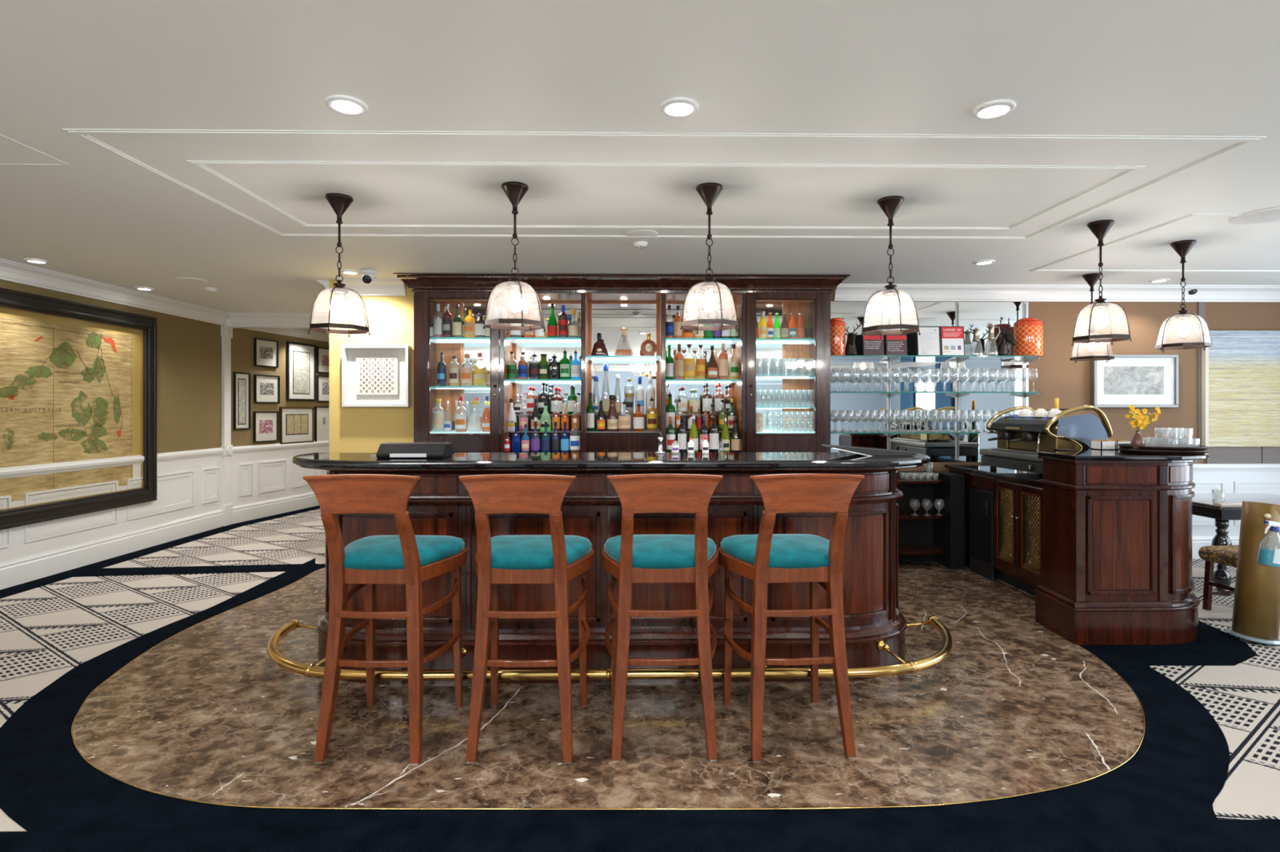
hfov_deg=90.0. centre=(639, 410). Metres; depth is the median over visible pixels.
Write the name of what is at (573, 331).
bottle
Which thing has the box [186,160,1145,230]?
trim
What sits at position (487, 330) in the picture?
bottle
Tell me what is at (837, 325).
vase
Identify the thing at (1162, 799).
floor
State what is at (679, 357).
bottle
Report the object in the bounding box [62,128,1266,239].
trim
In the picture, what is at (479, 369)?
bottle
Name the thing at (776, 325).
bottle
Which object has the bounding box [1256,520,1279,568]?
spray bottle
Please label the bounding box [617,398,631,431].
bottle
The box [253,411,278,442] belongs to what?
picture frame
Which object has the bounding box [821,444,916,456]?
folder
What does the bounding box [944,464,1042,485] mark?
countertop
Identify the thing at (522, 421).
bottle
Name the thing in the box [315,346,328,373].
picture frame
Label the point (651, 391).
bottle
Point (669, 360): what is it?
bottle
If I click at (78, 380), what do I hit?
framed painting
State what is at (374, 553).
seat cushion
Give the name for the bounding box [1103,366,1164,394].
print
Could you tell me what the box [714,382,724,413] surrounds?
bottle
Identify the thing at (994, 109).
recessed light
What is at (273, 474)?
trim
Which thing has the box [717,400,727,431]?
bottle
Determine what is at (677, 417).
bottle
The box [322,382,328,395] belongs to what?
picture
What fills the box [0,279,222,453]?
wall
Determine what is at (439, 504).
bar counter
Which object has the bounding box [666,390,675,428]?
bottle
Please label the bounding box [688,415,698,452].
bottle
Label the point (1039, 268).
trim
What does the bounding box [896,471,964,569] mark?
corner shelves
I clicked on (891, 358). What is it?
shelving
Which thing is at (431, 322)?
bottle
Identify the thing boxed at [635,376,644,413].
bottle
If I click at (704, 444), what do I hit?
bottle
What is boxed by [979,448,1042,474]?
drawer
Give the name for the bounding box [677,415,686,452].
bottle
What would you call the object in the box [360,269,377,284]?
security camera
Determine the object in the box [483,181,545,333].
pendant lamp
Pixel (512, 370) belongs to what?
bottle
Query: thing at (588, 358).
glass shelf
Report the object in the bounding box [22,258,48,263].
recessed light
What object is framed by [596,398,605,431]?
bottle
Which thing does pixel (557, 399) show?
bottle
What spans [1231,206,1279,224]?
ceiling vent
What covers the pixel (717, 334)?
bottle
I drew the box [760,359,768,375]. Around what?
tumbler
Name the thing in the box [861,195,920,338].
pendant lamp
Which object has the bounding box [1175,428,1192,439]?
tumbler
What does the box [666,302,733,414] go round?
mirror
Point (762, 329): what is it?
bottle
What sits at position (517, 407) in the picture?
bottle
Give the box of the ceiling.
[0,0,1279,328]
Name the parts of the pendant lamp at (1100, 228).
rod, chain, bulb, lamp shade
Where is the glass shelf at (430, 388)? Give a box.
[430,387,489,389]
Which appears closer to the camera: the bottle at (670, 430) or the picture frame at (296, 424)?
the bottle at (670, 430)
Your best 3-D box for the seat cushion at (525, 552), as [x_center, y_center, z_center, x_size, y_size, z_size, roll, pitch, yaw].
[-0.460,0.592,2.724,0.496,0.073,0.444,0,0,0]
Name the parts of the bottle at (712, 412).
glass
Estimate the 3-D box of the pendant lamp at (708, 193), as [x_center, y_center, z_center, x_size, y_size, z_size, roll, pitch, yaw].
[0.348,-0.759,3.216,0.283,0.722,0.283,0,0,-44]
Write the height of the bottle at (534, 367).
0.240 m
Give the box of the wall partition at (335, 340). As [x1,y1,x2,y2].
[328,280,342,453]
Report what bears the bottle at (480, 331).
on the tall cabinet at (606, 304)
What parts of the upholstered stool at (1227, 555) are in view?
leg, seat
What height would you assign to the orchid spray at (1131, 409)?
0.239 m
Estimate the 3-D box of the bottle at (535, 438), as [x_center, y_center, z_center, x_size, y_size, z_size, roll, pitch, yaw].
[-0.888,0.232,5.442,0.080,0.266,0.080,0,0,-6]
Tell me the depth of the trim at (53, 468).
5.64 m
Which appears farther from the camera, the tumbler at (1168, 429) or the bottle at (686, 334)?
the bottle at (686, 334)
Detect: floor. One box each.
[0,505,1279,851]
[72,560,1143,808]
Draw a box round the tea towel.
[1011,417,1066,423]
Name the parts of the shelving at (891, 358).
glass shelf, glass shelf, glass shelf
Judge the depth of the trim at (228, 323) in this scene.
7.50 m
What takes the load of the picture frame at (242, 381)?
attached to the wall at (242, 340)
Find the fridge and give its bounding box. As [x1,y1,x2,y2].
[968,487,994,580]
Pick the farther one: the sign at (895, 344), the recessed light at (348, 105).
the sign at (895, 344)
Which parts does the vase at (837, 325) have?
lid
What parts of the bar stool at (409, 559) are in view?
leg, crest rail, backrest, leg, seat rail, leg, leg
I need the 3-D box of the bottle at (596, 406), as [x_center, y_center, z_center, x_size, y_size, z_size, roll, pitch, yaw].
[-0.397,-0.133,5.729,0.066,0.342,0.067,0,0,0]
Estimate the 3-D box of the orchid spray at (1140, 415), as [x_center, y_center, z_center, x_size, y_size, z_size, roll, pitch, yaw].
[3.046,0.096,3.892,0.089,0.218,0.053,0,0,-1]
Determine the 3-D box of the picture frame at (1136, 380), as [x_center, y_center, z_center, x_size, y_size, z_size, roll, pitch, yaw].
[4.479,-0.262,5.799,0.771,0.478,0.055,0,0,-1]
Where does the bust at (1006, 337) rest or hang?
on the shelving at (891, 358)
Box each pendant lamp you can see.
[307,193,370,337]
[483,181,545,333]
[680,182,737,334]
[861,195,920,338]
[1070,273,1114,363]
[1071,219,1131,346]
[1154,240,1213,352]
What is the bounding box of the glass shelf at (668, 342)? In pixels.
[666,340,739,344]
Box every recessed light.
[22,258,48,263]
[134,287,154,290]
[324,95,368,115]
[341,270,359,275]
[659,97,698,117]
[972,100,1016,119]
[973,260,995,265]
[1148,278,1169,283]
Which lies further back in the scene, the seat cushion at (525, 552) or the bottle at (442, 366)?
the bottle at (442, 366)
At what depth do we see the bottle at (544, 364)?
5.51 m
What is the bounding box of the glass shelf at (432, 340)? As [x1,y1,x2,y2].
[430,338,489,343]
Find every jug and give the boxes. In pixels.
[968,327,983,355]
[983,324,1000,355]
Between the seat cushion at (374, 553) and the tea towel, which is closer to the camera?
the seat cushion at (374, 553)
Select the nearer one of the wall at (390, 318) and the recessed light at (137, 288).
the wall at (390, 318)
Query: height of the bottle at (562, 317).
0.289 m
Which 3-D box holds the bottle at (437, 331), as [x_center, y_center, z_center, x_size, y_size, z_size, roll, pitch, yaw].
[-1.746,-0.768,5.535,0.081,0.300,0.082,0,0,4]
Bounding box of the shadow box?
[342,345,410,407]
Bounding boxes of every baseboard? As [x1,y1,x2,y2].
[0,509,223,590]
[232,492,319,524]
[1191,536,1239,559]
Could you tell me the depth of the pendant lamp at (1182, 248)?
4.26 m
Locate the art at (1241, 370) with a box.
[1200,330,1279,446]
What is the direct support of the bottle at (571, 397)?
on the tall cabinet at (606, 304)
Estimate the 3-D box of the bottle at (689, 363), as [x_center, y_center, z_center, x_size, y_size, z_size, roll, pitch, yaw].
[0.429,-0.415,5.556,0.099,0.309,0.100,0,0,5]
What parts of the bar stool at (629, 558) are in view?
leg, leg, seat rail, crest rail, backrest, leg, leg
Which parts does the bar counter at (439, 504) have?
panel moulding, panel, panel moulding, frieze panel, panel moulding, panel, frieze panel, moulding, moulding, cornice moulding, waist moulding, panel, panel moulding, frieze panel, panel, panel moulding, frieze panel, panel moulding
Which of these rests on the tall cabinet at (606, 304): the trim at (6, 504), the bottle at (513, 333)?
the bottle at (513, 333)
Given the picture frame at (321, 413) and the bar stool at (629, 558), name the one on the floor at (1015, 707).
the bar stool at (629, 558)
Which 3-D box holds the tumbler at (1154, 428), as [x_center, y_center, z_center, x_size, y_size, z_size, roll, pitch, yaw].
[3.237,0.141,3.963,0.082,0.062,0.081,0,0,-3]
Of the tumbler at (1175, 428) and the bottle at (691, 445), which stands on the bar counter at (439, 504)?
the bottle at (691, 445)
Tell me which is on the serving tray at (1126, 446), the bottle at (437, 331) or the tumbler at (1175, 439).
the tumbler at (1175, 439)
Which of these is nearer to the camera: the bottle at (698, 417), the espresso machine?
the espresso machine
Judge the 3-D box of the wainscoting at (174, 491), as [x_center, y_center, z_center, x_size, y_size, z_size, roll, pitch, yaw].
[-4.768,0.835,1.405,0.006,0.630,12.150,0,0,-1]
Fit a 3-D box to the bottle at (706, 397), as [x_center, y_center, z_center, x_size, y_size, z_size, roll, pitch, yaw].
[0.600,-0.102,5.744,0.090,0.280,0.091,0,0,-7]
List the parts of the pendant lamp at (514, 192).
lamp shade, rod, chain, bulb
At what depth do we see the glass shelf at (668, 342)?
5.66 m
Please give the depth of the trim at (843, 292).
5.78 m
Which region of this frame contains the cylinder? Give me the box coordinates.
[1225,501,1279,645]
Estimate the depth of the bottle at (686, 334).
5.52 m
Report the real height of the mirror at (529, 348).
1.333 m
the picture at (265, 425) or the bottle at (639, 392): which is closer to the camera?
the bottle at (639, 392)
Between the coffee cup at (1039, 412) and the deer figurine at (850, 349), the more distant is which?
the deer figurine at (850, 349)
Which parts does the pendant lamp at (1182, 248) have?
rod, chain, bulb, lamp shade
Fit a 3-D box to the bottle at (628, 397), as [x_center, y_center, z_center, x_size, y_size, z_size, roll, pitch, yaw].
[-0.095,-0.122,5.734,0.096,0.319,0.096,0,0,0]
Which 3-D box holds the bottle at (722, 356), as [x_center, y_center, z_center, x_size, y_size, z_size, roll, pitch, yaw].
[0.722,-0.422,5.561,0.087,0.321,0.088,0,0,-5]
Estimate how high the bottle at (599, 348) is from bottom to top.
0.208 m
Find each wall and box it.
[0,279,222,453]
[231,328,328,446]
[342,284,413,453]
[830,290,1279,472]
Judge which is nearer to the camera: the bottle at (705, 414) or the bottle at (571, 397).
the bottle at (705, 414)
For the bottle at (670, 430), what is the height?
0.310 m
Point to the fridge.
(980, 501)
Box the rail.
[266,615,952,680]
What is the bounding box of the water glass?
[1212,489,1225,502]
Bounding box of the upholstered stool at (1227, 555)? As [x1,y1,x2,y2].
[1198,545,1238,610]
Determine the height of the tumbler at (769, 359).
0.155 m
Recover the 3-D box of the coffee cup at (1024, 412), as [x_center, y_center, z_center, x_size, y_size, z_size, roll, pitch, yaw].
[3.031,0.020,5.024,0.107,0.062,0.104,0,0,-44]
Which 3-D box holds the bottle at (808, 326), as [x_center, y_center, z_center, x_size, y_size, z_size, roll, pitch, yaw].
[1.469,-0.726,5.572,0.070,0.228,0.070,0,0,5]
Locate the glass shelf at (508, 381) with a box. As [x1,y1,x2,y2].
[507,381,581,382]
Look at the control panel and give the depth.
4.83 m
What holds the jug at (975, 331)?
on the shelving at (891, 358)
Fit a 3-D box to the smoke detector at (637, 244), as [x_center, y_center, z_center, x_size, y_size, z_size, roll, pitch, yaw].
[0.004,-1.103,4.279,0.100,0.034,0.100,0,0,-1]
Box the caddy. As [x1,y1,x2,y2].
[1090,439,1131,449]
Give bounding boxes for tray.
[991,448,1037,454]
[1008,417,1100,420]
[1116,443,1208,451]
[1116,447,1207,454]
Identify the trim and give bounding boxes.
[0,134,70,165]
[0,257,229,325]
[0,447,223,479]
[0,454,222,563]
[0,466,220,548]
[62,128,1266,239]
[71,570,1145,810]
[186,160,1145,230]
[221,325,232,526]
[225,316,328,328]
[227,312,328,325]
[227,317,328,342]
[231,440,328,453]
[231,445,328,506]
[316,280,328,296]
[337,277,405,296]
[834,284,1279,302]
[1029,213,1279,272]
[1148,443,1279,464]
[1191,481,1279,525]
[1192,463,1279,471]
[1197,302,1205,443]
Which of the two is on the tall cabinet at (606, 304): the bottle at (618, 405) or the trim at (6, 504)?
the bottle at (618, 405)
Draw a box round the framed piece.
[915,326,941,355]
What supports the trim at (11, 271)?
attached to the wall at (189, 351)
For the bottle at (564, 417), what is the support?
on the tall cabinet at (606, 304)
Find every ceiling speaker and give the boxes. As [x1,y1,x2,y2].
[173,277,208,283]
[626,229,657,239]
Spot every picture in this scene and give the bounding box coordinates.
[259,419,272,433]
[260,346,272,359]
[260,382,273,395]
[322,355,328,366]
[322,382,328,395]
[322,417,325,424]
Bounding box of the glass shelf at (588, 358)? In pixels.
[586,357,660,360]
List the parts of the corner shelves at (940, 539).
panel, panel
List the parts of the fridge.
handle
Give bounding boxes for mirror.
[460,301,489,420]
[513,303,581,414]
[588,302,658,414]
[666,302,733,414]
[755,302,785,431]
[830,301,1028,462]
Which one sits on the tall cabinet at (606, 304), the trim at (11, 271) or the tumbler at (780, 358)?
the tumbler at (780, 358)
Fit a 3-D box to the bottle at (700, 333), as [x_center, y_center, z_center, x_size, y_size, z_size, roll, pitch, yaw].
[0.516,-0.737,5.558,0.081,0.249,0.082,0,0,4]
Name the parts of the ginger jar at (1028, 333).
lid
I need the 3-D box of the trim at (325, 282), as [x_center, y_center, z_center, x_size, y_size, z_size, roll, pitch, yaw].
[-2.766,-1.052,7.640,0.108,0.135,4.240,0,0,-1]
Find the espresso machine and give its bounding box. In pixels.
[971,405,1112,454]
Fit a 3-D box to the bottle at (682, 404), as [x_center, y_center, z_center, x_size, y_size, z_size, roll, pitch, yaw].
[0.381,-0.085,5.740,0.090,0.246,0.092,0,0,1]
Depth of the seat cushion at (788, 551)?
2.61 m
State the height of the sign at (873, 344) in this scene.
0.235 m
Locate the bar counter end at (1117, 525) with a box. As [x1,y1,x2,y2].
[1033,448,1209,644]
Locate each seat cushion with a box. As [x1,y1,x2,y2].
[343,535,464,570]
[476,534,591,569]
[604,534,716,568]
[720,533,829,568]
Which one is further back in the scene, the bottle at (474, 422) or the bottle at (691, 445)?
the bottle at (474, 422)
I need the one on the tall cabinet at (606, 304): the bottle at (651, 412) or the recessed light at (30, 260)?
the bottle at (651, 412)
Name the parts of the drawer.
knob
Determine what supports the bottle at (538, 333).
on the tall cabinet at (606, 304)
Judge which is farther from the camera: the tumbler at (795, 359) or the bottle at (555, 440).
the tumbler at (795, 359)
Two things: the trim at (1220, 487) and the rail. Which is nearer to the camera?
the rail
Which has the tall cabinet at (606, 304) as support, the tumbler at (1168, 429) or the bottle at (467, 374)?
the bottle at (467, 374)
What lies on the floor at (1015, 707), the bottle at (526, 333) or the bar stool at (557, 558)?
the bar stool at (557, 558)
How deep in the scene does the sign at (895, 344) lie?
5.58 m
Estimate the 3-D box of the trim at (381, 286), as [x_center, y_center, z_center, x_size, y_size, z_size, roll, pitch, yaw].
[-2.291,-1.052,5.473,0.540,0.135,0.108,0,0,-1]
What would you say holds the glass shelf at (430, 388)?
attached to the tall cabinet at (606, 304)
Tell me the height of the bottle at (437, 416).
0.287 m
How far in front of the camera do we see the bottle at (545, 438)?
5.41 m
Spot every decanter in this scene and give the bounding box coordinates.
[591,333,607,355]
[613,327,633,355]
[640,333,657,355]
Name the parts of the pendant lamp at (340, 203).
lamp shade, bulb, rod, chain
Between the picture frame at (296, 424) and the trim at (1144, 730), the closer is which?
the trim at (1144, 730)
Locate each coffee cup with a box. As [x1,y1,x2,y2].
[1016,408,1033,417]
[1031,408,1047,417]
[1044,408,1061,417]
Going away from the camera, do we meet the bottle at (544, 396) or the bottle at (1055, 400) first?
the bottle at (1055, 400)
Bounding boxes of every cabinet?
[392,273,850,453]
[944,464,1042,595]
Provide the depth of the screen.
3.19 m
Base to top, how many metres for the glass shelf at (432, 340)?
0.014 m
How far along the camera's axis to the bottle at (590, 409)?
5.53 m
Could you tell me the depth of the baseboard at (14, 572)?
5.70 m
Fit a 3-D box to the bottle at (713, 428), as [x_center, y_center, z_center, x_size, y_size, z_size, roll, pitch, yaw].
[0.630,0.202,5.464,0.086,0.327,0.086,0,0,-3]
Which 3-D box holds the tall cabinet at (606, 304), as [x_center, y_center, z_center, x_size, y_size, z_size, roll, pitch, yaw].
[-0.144,0.116,5.566,3.755,2.468,0.625,0,0,-1]
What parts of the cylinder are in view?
plate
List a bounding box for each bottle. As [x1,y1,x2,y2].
[430,315,433,337]
[431,399,444,432]
[433,303,442,337]
[436,351,446,386]
[442,303,452,337]
[443,400,451,432]
[448,353,459,386]
[452,304,462,337]
[452,400,457,431]
[454,396,467,432]
[461,354,473,386]
[462,308,466,337]
[464,307,475,337]
[467,400,481,432]
[473,352,486,386]
[475,313,485,337]
[481,396,489,432]
[485,326,489,337]
[486,360,489,386]
[504,432,511,453]
[506,351,517,379]
[507,398,516,431]
[510,311,520,337]
[511,422,520,453]
[513,394,521,413]
[517,352,528,379]
[519,407,528,431]
[520,391,526,414]
[521,424,529,453]
[524,306,534,337]
[526,386,534,414]
[528,352,539,379]
[530,398,540,431]
[530,422,540,453]
[534,309,545,337]
[537,382,549,414]
[538,354,548,379]
[540,402,551,431]
[541,422,551,452]
[547,303,557,337]
[548,353,559,379]
[548,385,554,414]
[551,387,563,414]
[551,403,559,431]
[551,422,559,452]
[558,305,568,337]
[560,347,569,379]
[560,404,568,431]
[560,422,569,452]
[561,393,568,413]
[568,308,578,337]
[568,385,575,414]
[569,418,580,452]
[570,348,580,379]
[571,404,579,431]
[575,393,581,413]
[576,312,581,337]
[586,392,594,431]
[591,376,599,413]
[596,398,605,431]
[601,364,609,413]
[606,395,617,431]
[614,374,621,414]
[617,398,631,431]
[623,378,635,414]
[633,402,644,431]
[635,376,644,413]
[645,375,655,413]
[646,395,657,431]
[666,305,673,338]
[666,345,673,379]
[666,382,670,404]
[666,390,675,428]
[666,416,675,452]
[671,438,679,453]
[673,305,682,338]
[674,344,684,379]
[675,395,682,431]
[677,386,687,414]
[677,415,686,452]
[682,311,693,338]
[684,344,694,379]
[687,406,694,431]
[688,389,700,413]
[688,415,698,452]
[694,311,703,338]
[695,345,705,379]
[696,407,701,431]
[698,416,708,452]
[702,382,711,414]
[702,406,708,429]
[704,311,713,338]
[705,351,707,379]
[706,345,717,379]
[708,404,716,428]
[708,414,718,452]
[713,309,720,338]
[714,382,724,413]
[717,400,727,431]
[718,342,728,379]
[720,306,730,338]
[721,417,729,452]
[724,384,733,411]
[727,398,736,431]
[728,344,738,379]
[730,306,738,338]
[730,416,741,452]
[755,313,758,338]
[758,311,767,338]
[766,312,773,338]
[773,313,780,338]
[780,313,788,338]
[788,313,795,338]
[797,313,804,338]
[804,313,813,338]
[1053,398,1058,408]
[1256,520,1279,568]
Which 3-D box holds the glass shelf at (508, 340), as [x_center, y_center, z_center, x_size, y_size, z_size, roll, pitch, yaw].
[-0.822,-0.611,5.626,0.643,0.014,0.357,0,0,-1]
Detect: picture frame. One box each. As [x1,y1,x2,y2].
[233,372,250,430]
[253,337,278,368]
[253,374,279,403]
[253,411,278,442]
[279,407,314,444]
[286,341,315,400]
[314,406,328,442]
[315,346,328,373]
[315,375,328,402]
[1089,354,1178,407]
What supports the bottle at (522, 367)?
on the tall cabinet at (606, 304)
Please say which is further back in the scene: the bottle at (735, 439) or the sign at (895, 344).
the sign at (895, 344)
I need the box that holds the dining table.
[1191,493,1279,596]
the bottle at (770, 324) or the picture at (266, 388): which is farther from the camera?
the picture at (266, 388)
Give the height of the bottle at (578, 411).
0.190 m
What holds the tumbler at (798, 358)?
on the tall cabinet at (606, 304)
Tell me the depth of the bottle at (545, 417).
5.55 m
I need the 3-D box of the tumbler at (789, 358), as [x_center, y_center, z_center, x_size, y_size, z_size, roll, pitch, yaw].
[1.333,-0.370,5.550,0.074,0.155,0.073,0,0,-7]
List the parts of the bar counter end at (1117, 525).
waist moulding, moulding, moulding, panel, frieze panel, panel moulding, frieze panel, panel moulding, panel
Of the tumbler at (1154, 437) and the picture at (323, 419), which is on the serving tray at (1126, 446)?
the tumbler at (1154, 437)
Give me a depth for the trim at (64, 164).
2.91 m
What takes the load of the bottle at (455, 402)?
on the tall cabinet at (606, 304)
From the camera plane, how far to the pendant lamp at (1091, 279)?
5.28 m
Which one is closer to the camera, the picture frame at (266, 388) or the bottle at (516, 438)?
the bottle at (516, 438)
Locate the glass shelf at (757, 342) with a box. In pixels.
[755,340,814,344]
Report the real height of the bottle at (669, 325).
0.298 m
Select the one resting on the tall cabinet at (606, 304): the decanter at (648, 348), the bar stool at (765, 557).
the decanter at (648, 348)
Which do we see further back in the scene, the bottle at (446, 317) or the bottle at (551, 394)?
the bottle at (551, 394)
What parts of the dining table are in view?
leg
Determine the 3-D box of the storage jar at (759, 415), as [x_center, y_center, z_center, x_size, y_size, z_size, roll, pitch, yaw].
[1.032,0.100,5.536,0.066,0.181,0.066,0,0,-1]
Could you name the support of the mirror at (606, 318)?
attached to the tall cabinet at (606, 304)
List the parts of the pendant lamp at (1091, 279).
rod, chain, bulb, lamp shade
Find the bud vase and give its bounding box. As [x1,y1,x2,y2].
[1130,430,1145,448]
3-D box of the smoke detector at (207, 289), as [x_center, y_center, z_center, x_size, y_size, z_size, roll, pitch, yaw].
[-3.940,-1.103,5.881,0.100,0.034,0.100,0,0,-1]
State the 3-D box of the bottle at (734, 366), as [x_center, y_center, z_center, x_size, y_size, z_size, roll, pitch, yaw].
[0.815,-0.415,5.562,0.087,0.309,0.089,0,0,-6]
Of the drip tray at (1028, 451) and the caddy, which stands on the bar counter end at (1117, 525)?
the caddy
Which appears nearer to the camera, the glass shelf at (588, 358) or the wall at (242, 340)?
the glass shelf at (588, 358)
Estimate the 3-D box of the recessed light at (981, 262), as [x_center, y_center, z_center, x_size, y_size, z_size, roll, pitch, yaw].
[2.604,-1.113,4.839,0.144,0.011,0.144,0,0,-1]
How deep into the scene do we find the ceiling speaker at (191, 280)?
5.50 m
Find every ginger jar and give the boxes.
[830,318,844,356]
[1013,317,1043,356]
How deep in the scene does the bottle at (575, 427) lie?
5.56 m
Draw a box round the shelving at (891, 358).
[830,302,1040,460]
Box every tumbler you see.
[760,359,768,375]
[763,358,772,375]
[768,359,777,376]
[772,358,780,376]
[777,359,786,376]
[780,358,789,376]
[786,359,795,376]
[789,358,798,376]
[795,359,803,376]
[798,358,806,376]
[1154,427,1171,438]
[1154,437,1170,446]
[1160,428,1177,439]
[1160,438,1177,447]
[1167,427,1184,438]
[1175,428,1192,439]
[1175,439,1192,447]
[1182,438,1199,447]
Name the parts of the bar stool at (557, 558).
leg, leg, backrest, crest rail, seat rail, leg, leg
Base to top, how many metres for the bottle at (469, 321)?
0.266 m
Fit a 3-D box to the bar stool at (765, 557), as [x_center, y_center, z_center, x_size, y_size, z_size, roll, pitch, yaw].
[0.617,0.796,2.690,0.515,1.103,0.574,0,0,-4]
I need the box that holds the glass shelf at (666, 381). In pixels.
[666,381,738,382]
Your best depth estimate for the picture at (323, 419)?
9.17 m
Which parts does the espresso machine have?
portafilter handle, control plate, panel, brass frame, portafilter handle, brass frame, panel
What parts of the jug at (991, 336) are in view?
handle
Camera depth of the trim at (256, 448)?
8.23 m
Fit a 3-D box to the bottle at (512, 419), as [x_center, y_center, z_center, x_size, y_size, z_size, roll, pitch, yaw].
[-1.122,0.042,5.577,0.094,0.284,0.097,0,0,2]
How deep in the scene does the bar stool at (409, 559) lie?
2.49 m
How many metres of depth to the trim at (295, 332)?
8.62 m
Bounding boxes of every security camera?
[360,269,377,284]
[1188,287,1198,294]
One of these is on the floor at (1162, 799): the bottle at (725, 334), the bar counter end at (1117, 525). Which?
the bar counter end at (1117, 525)
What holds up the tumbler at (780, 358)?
on the tall cabinet at (606, 304)
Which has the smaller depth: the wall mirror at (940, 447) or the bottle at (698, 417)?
the bottle at (698, 417)
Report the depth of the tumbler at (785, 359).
5.64 m
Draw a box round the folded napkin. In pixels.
[1213,502,1242,505]
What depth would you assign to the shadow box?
5.50 m
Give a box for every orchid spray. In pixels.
[1124,404,1143,430]
[1134,408,1148,430]
[1139,406,1160,430]
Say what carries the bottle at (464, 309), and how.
on the tall cabinet at (606, 304)
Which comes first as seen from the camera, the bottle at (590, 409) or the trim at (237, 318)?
the bottle at (590, 409)
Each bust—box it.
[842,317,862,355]
[994,316,1016,355]
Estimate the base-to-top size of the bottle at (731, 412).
0.284 m
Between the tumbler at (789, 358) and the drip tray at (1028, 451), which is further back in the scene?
the tumbler at (789, 358)
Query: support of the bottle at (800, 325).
on the tall cabinet at (606, 304)
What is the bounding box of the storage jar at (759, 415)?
[755,411,763,432]
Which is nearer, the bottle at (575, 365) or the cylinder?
the cylinder
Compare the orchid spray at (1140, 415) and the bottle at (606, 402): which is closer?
the orchid spray at (1140, 415)
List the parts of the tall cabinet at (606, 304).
door, cornice, panel, door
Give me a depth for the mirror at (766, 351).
5.84 m
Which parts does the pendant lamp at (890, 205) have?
rod, lamp shade, chain, bulb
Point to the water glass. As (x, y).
(1224, 491)
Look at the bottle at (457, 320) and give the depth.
5.50 m
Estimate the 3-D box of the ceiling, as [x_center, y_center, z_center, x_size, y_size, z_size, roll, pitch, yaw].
[0.863,-1.145,2.563,12.200,0.050,15.100,0,0,-1]
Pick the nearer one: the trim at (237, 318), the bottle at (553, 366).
the bottle at (553, 366)
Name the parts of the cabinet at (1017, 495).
drawer, lattice frame, door, door, lattice frame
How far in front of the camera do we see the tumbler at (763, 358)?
5.55 m
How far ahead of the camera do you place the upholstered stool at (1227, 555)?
4.30 m
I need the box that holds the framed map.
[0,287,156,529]
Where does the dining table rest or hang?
on the floor at (1162, 799)
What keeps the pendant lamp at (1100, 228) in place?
hanging from the ceiling
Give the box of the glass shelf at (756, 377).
[755,377,814,378]
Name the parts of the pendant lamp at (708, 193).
rod, chain, bulb, lamp shade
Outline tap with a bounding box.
[655,431,665,453]
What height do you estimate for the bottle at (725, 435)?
0.300 m
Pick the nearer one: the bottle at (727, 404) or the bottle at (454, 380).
the bottle at (454, 380)
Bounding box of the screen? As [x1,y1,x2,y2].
[376,442,452,458]
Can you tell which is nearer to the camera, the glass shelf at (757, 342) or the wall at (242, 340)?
the glass shelf at (757, 342)
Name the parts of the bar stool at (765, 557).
leg, leg, seat rail, crest rail, backrest, leg, leg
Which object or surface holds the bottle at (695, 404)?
on the tall cabinet at (606, 304)
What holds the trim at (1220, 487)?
attached to the wall at (1060, 377)
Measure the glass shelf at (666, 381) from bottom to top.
0.014 m
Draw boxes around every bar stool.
[302,474,466,764]
[458,474,594,763]
[601,473,723,761]
[718,473,864,761]
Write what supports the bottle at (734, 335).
on the tall cabinet at (606, 304)
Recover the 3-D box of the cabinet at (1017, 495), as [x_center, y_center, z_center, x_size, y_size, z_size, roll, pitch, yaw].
[3.086,0.916,5.083,0.679,0.856,1.395,0,0,-1]
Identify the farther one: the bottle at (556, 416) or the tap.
the bottle at (556, 416)
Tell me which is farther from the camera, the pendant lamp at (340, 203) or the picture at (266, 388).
the picture at (266, 388)
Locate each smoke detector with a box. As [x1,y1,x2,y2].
[204,287,217,292]
[633,240,648,248]
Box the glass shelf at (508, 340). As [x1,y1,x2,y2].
[506,338,581,343]
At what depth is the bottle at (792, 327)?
5.55 m
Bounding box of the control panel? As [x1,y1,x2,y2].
[989,418,1057,434]
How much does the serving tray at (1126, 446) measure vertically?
0.022 m
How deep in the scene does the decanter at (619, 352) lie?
5.54 m
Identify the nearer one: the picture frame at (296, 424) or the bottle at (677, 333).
the bottle at (677, 333)
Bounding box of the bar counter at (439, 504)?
[292,452,929,684]

